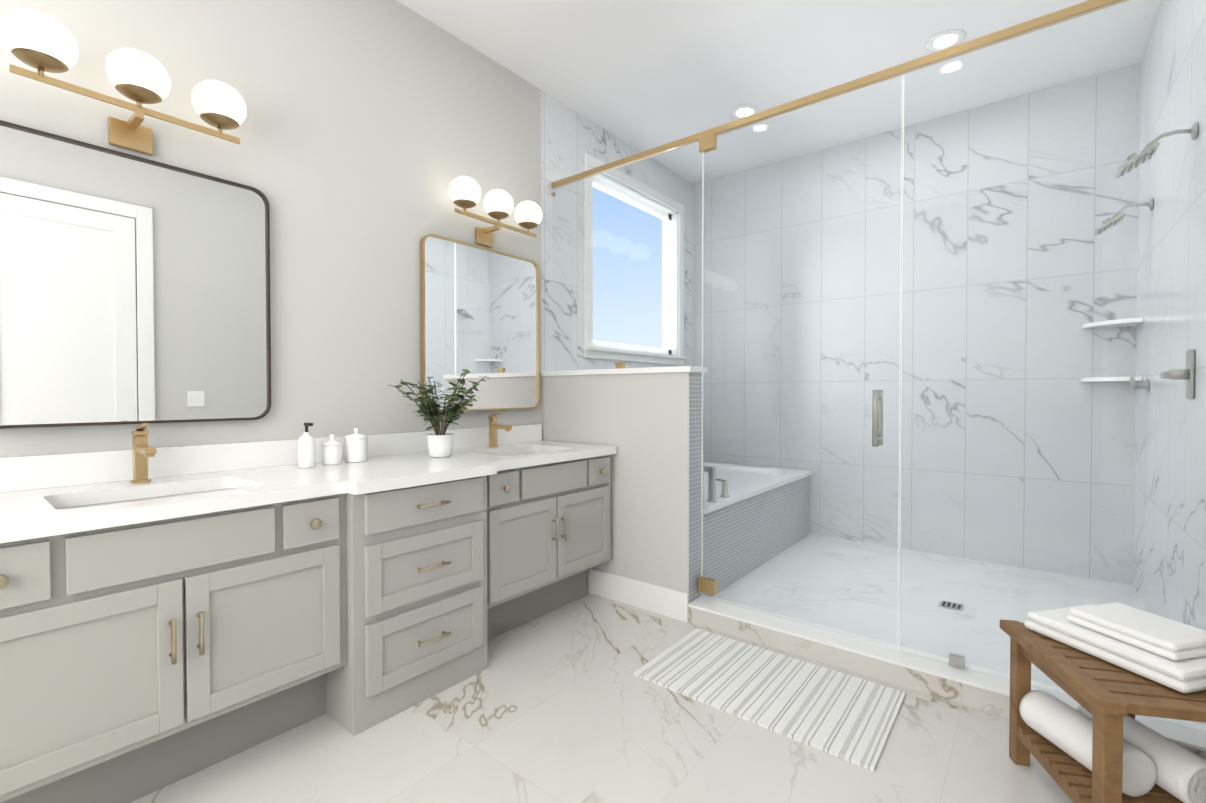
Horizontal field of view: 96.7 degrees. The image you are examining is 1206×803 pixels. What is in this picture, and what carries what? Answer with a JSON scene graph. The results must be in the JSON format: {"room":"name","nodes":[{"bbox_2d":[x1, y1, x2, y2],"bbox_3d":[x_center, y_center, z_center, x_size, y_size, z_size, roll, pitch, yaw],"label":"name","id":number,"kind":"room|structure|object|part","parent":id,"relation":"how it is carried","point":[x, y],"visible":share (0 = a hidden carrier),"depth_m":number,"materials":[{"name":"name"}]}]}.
{"room":"bathroom","nodes":[
{"label":"bathroom","id":0,"kind":"room"},
{"bbox_2d":[0,0,693,457],"bbox_3d":[-0.986,-0.393,2.623,0.150,2.968,5.834,1,1,39],"label":"wall","id":1,"kind":"structure","parent":0,"point":[366,132],"depth_m":2.33,"materials":[{"name":"grey paint"}]},
{"bbox_2d":[0,9,246,155],"bbox_3d":[-1.481,-0.963,1.705,0.206,0.270,0.586,1,1,39],"label":"sconce","id":2,"kind":"object","parent":1,"relation":"attached to","point":[41,42],"visible":1,"depth_m":1.64,"materials":[{"name":"white glass"}]},
{"bbox_2d":[0,120,270,428],"bbox_3d":[-1.542,-0.366,1.779,0.030,0.880,0.780,1,1,39],"label":"mirror","id":3,"kind":"object","parent":1,"relation":"attached to","point":[134,289],"visible":0.98,"depth_m":1.75,"materials":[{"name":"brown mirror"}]},
{"bbox_2d":[0,424,543,494],"bbox_3d":[-1.108,0.201,2.338,0.020,0.100,2.346,1,1,39],"label":"backsplash","id":4,"kind":"structure","parent":1,"relation":"attached to","point":[84,469],"depth_m":1.90,"materials":[{"name":"white stone"}]},
{"bbox_2d":[420,234,539,411],"bbox_3d":[-0.636,-0.391,2.915,0.030,0.875,0.785,1,1,39],"label":"mirror","id":5,"kind":"object","parent":1,"relation":"attached to","point":[479,311],"visible":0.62,"depth_m":2.88,"materials":[{"name":"gold metal"}]},
{"bbox_2d":[449,176,541,247],"bbox_3d":[-0.571,-0.980,2.846,0.206,0.270,0.586,1,1,39],"label":"sconce","id":6,"kind":"object","parent":1,"relation":"attached to","point":[465,192],"visible":1,"depth_m":2.79,"materials":[{"name":"white glass"}]},
{"bbox_2d":[583,153,686,364],"bbox_3d":[0.234,-0.979,4.108,0.195,1.355,1.310,1,1,39],"label":"window","id":7,"kind":"structure","parent":1,"relation":"in","point":[669,310],"depth_m":4.20,"materials":[{"name":"white"}]},
{"bbox_2d":[131,593,1072,802],"bbox_3d":[0.166,1.135,1.728,3.096,0.060,5.834,1,1,39],"label":"floor","id":8,"kind":"structure","parent":0,"point":[563,704],"depth_m":1.70,"materials":[{"name":"tile"}]},
{"bbox_2d":[0,443,616,802],"bbox_3d":[-0.861,0.696,2.149,0.650,0.805,2.346,1,1,39],"label":"bathroom vanity","id":9,"kind":"object","parent":8,"relation":"on","point":[169,615],"depth_m":1.61,"materials":[{"name":"grey"}]},
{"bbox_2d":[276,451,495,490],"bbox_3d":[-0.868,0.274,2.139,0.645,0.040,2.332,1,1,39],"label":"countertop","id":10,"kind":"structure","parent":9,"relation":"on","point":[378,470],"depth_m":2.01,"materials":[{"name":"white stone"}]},
{"bbox_2d":[128,423,159,486],"bbox_3d":[-1.447,0.164,1.693,0.161,0.193,0.052,1,1,39],"label":"faucet","id":11,"kind":"object","parent":10,"relation":"on","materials":[{"name":"gold metal"}]},
{"bbox_2d":[36,483,267,522],"bbox_3d":[-1.306,0.361,1.583,0.300,0.142,0.460,1,1,39],"label":"sink","id":12,"kind":"object","parent":10,"relation":"in","point":[143,500],"depth_m":1.51,"materials":[{"name":"white ceramic"}]},
{"bbox_2d":[298,423,315,467],"bbox_3d":[-1.141,0.168,2.069,0.070,0.172,0.060,1,1,39],"label":"soap dispenser","id":13,"kind":"object","parent":10,"relation":"on","point":[306,450],"visible":1,"depth_m":2.05,"materials":[{"name":"white ceramic"}]},
{"bbox_2d":[321,434,342,464],"bbox_3d":[-1.095,0.192,2.167,0.078,0.120,0.078,1,1,39],"label":"canister","id":14,"kind":"object","parent":10,"relation":"on","point":[331,451],"visible":1,"depth_m":2.14,"materials":[{"name":"white ceramic"}]},
{"bbox_2d":[345,428,367,462],"bbox_3d":[-1.032,0.181,2.245,0.090,0.140,0.090,1,1,39],"label":"canister","id":15,"kind":"object","parent":10,"relation":"on","point":[356,447],"visible":1,"depth_m":2.21,"materials":[{"name":"white ceramic"}]},
{"bbox_2d":[389,369,488,456],"bbox_3d":[-0.735,0.051,2.410,0.446,0.394,0.430,1,1,39],"label":"potted plant","id":16,"kind":"object","parent":10,"relation":"on","point":[440,443],"visible":1,"depth_m":2.38,"materials":[{"name":"green plant"}]},
{"bbox_2d":[484,411,511,446],"bbox_3d":[-0.543,0.147,2.826,0.161,0.193,0.052,1,1,39],"label":"faucet","id":17,"kind":"object","parent":10,"relation":"on","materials":[{"name":"gold metal"}]},
{"bbox_2d":[468,447,575,462],"bbox_3d":[-0.402,0.344,2.717,0.300,0.142,0.460,1,1,39],"label":"sink","id":18,"kind":"object","parent":10,"relation":"in","point":[504,456],"depth_m":2.48,"materials":[{"name":"white ceramic"}]},
{"bbox_2d":[540,366,706,602],"bbox_3d":[0.077,0.453,3.019,1.035,1.265,0.183,1,1,39],"label":"wall","id":19,"kind":"structure","parent":8,"relation":"on","point":[647,421],"depth_m":2.80,"materials":[{"name":"grey paint"}]},
{"bbox_2d":[588,568,688,622],"bbox_3d":[0.020,1.016,2.965,1.024,0.140,0.016,1,1,39],"label":"baseboard","id":20,"kind":"structure","parent":19,"relation":"attached to","point":[670,603],"depth_m":2.81,"materials":[{"name":"white wood"}]},
{"bbox_2d":[633,628,905,771],"bbox_3d":[0.628,1.093,2.079,0.880,0.012,0.520,1,1,39],"label":"bath rug","id":21,"kind":"object","parent":8,"relation":"on","point":[848,718],"visible":1,"depth_m":2.01,"materials":[{"name":"white fabric"}]},
{"bbox_2d":[688,595,1205,759],"bbox_3d":[1.163,1.053,2.160,1.776,0.090,0.163,1,1,39],"label":"sill","id":22,"kind":"structure","parent":8,"relation":"on","point":[983,691],"depth_m":2.13,"materials":[{"name":"stone"}]},
{"bbox_2d":[552,0,1205,732],"bbox_3d":[0.780,-0.170,2.479,2.792,2.346,0.112,1,1,39],"label":"glass panels","id":23,"kind":"object","parent":22,"relation":"on","point":[708,140],"visible":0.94,"depth_m":2.13,"materials":[{"name":"clear glass"}]},
{"bbox_3d":[1.129,0.068,2.204,0.021,0.230,0.112,1,1,39],"label":"door handle mount","id":24,"kind":"part","parent":23,"relation":"part of","materials":[{"name":"silver metal"}]},
{"bbox_2d":[712,534,1205,724],"bbox_3d":[1.352,1.058,3.215,2.796,0.050,1.729,1,1,39],"label":"shower floor","id":25,"kind":"structure","parent":8,"relation":"on","point":[757,597],"depth_m":2.88,"materials":[{"name":"tile"}]},
{"bbox_2d":[703,461,811,596],"bbox_3d":[0.664,0.684,3.758,1.028,0.679,1.721,1,1,39],"label":"bathtub","id":26,"kind":"object","parent":25,"relation":"on","point":[730,546],"depth_m":3.34,"materials":[{"name":"grey tile"}]},
{"bbox_2d":[939,600,963,610],"bbox_3d":[1.772,1.037,2.727,0.100,0.004,0.100,1,1,39],"label":"shower drain","id":27,"kind":"object","parent":25,"relation":"attached to","point":[946,604],"depth_m":2.72,"materials":[{"name":"silver metal"}]},
{"bbox_2d":[1000,619,1205,802],"bbox_3d":[1.367,0.899,1.430,0.345,0.420,0.470,0,1,13],"label":"bench","id":28,"kind":"object","parent":8,"relation":"on","point":[1108,696],"visible":0.67,"depth_m":1.35,"materials":[{"name":"brown wood"}]},
{"bbox_2d":[1019,690,1156,796],"bbox_3d":[1.311,0.922,1.468,0.116,0.116,0.286,0,1,-4],"label":"rolled towel","id":29,"kind":"object","parent":28,"relation":"on","point":[1063,726],"visible":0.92,"depth_m":1.45,"materials":[{"name":"white fabric"}]},
{"bbox_2d":[1024,604,1205,692],"bbox_3d":[1.452,0.661,1.474,0.280,0.052,0.380,0,1,-14],"label":"folded towel","id":30,"kind":"object","parent":28,"relation":"on","point":[1186,676],"visible":0.71,"depth_m":1.39,"materials":[{"name":"white fabric"}]},
{"bbox_2d":[1066,602,1205,660],"bbox_3d":[1.458,0.613,1.449,0.200,0.040,0.250,0,1,-14],"label":"folded towel","id":31,"kind":"object","parent":30,"relation":"on","point":[1162,636],"visible":1,"depth_m":1.41,"materials":[{"name":"white fabric"}]},
{"bbox_2d":[1076,705,1205,802],"bbox_3d":[1.433,0.923,1.421,0.116,0.116,0.286,0,1,-4],"label":"rolled towel","id":32,"kind":"object","parent":28,"relation":"on","point":[1181,773],"visible":0.46,"depth_m":1.32,"materials":[{"name":"white fabric"}]},
{"bbox_2d":[397,0,1160,184],"bbox_3d":[0.166,-1.893,1.683,3.096,0.060,5.834,1,1,39],"label":"ceiling","id":33,"kind":"structure","parent":0,"point":[642,75],"depth_m":2.93,"materials":[{"name":"white paint"}]},
{"bbox_2d":[731,105,758,118],"bbox_3d":[0.925,-1.886,3.498,0.180,0.006,0.180,1,1,39],"label":"recessed light","id":34,"kind":"object","parent":33,"relation":"in","point":[739,112],"visible":0.88,"depth_m":3.48,"materials":[{"name":"white plastic"}]},
{"bbox_2d":[925,29,965,51],"bbox_3d":[1.781,-1.876,2.791,0.180,0.006,0.180,1,1,39],"label":"recessed light","id":35,"kind":"object","parent":33,"relation":"in","point":[943,40],"visible":0.96,"depth_m":2.78,"materials":[{"name":"white plastic"}]},
{"bbox_2d":[693,62,1140,584],"bbox_3d":[1.938,-0.412,3.927,2.796,2.968,0.150,1,1,39],"label":"wall","id":36,"kind":"structure","parent":0,"point":[727,400],"depth_m":3.55,"materials":[{"name":"stone"}]},
{"bbox_2d":[1081,377,1141,381],"bbox_3d":[2.820,-0.123,2.983,0.230,0.022,0.230,1,1,39],"label":"corner shelf","id":37,"kind":"object","parent":36,"relation":"attached to","point":[1106,379],"depth_m":2.95,"materials":[{"name":"white stone"}]},
{"bbox_2d":[1081,318,1142,328],"bbox_3d":[2.820,-0.433,2.978,0.230,0.022,0.230,1,1,39],"label":"corner shelf","id":38,"kind":"object","parent":36,"relation":"attached to","point":[1119,323],"depth_m":2.94,"materials":[{"name":"white stone"}]},
{"bbox_2d":[1133,0,1205,630],"bbox_3d":[1.318,-0.365,0.787,0.150,2.968,5.834,1,1,39],"label":"wall","id":39,"kind":"structure","parent":0,"point":[1174,100],"depth_m":2.24,"materials":[{"name":"white stone"}]},
{"bbox_2d":[1094,198,1152,235],"bbox_3d":[2.618,-0.932,2.700,0.208,0.134,0.124,1,1,39],"label":"shower head","id":40,"kind":"object","parent":39,"relation":"attached to","point":[1104,226],"depth_m":2.69},
{"bbox_2d":[1128,377,1148,394],"bbox_3d":[2.699,-0.080,2.700,0.066,0.090,0.090,1,1,39],"label":"shower valve","id":41,"kind":"object","parent":39,"relation":"attached to","point":[1138,385],"depth_m":2.69,"materials":[{"name":"silver metal"}]},
{"bbox_2d":[1115,122,1197,178],"bbox_3d":[2.063,-0.942,2.004,0.208,0.134,0.124,1,1,39],"label":"shower head","id":42,"kind":"object","parent":39,"relation":"attached to","point":[1193,132],"depth_m":2.00},
{"bbox_2d":[1160,349,1194,398],"bbox_3d":[2.128,-0.099,1.989,0.073,0.180,0.113,1,1,39],"label":"shower valve","id":43,"kind":"object","parent":39,"relation":"attached to","point":[1189,371],"depth_m":1.95,"materials":[{"name":"silver metal"}]}
]}

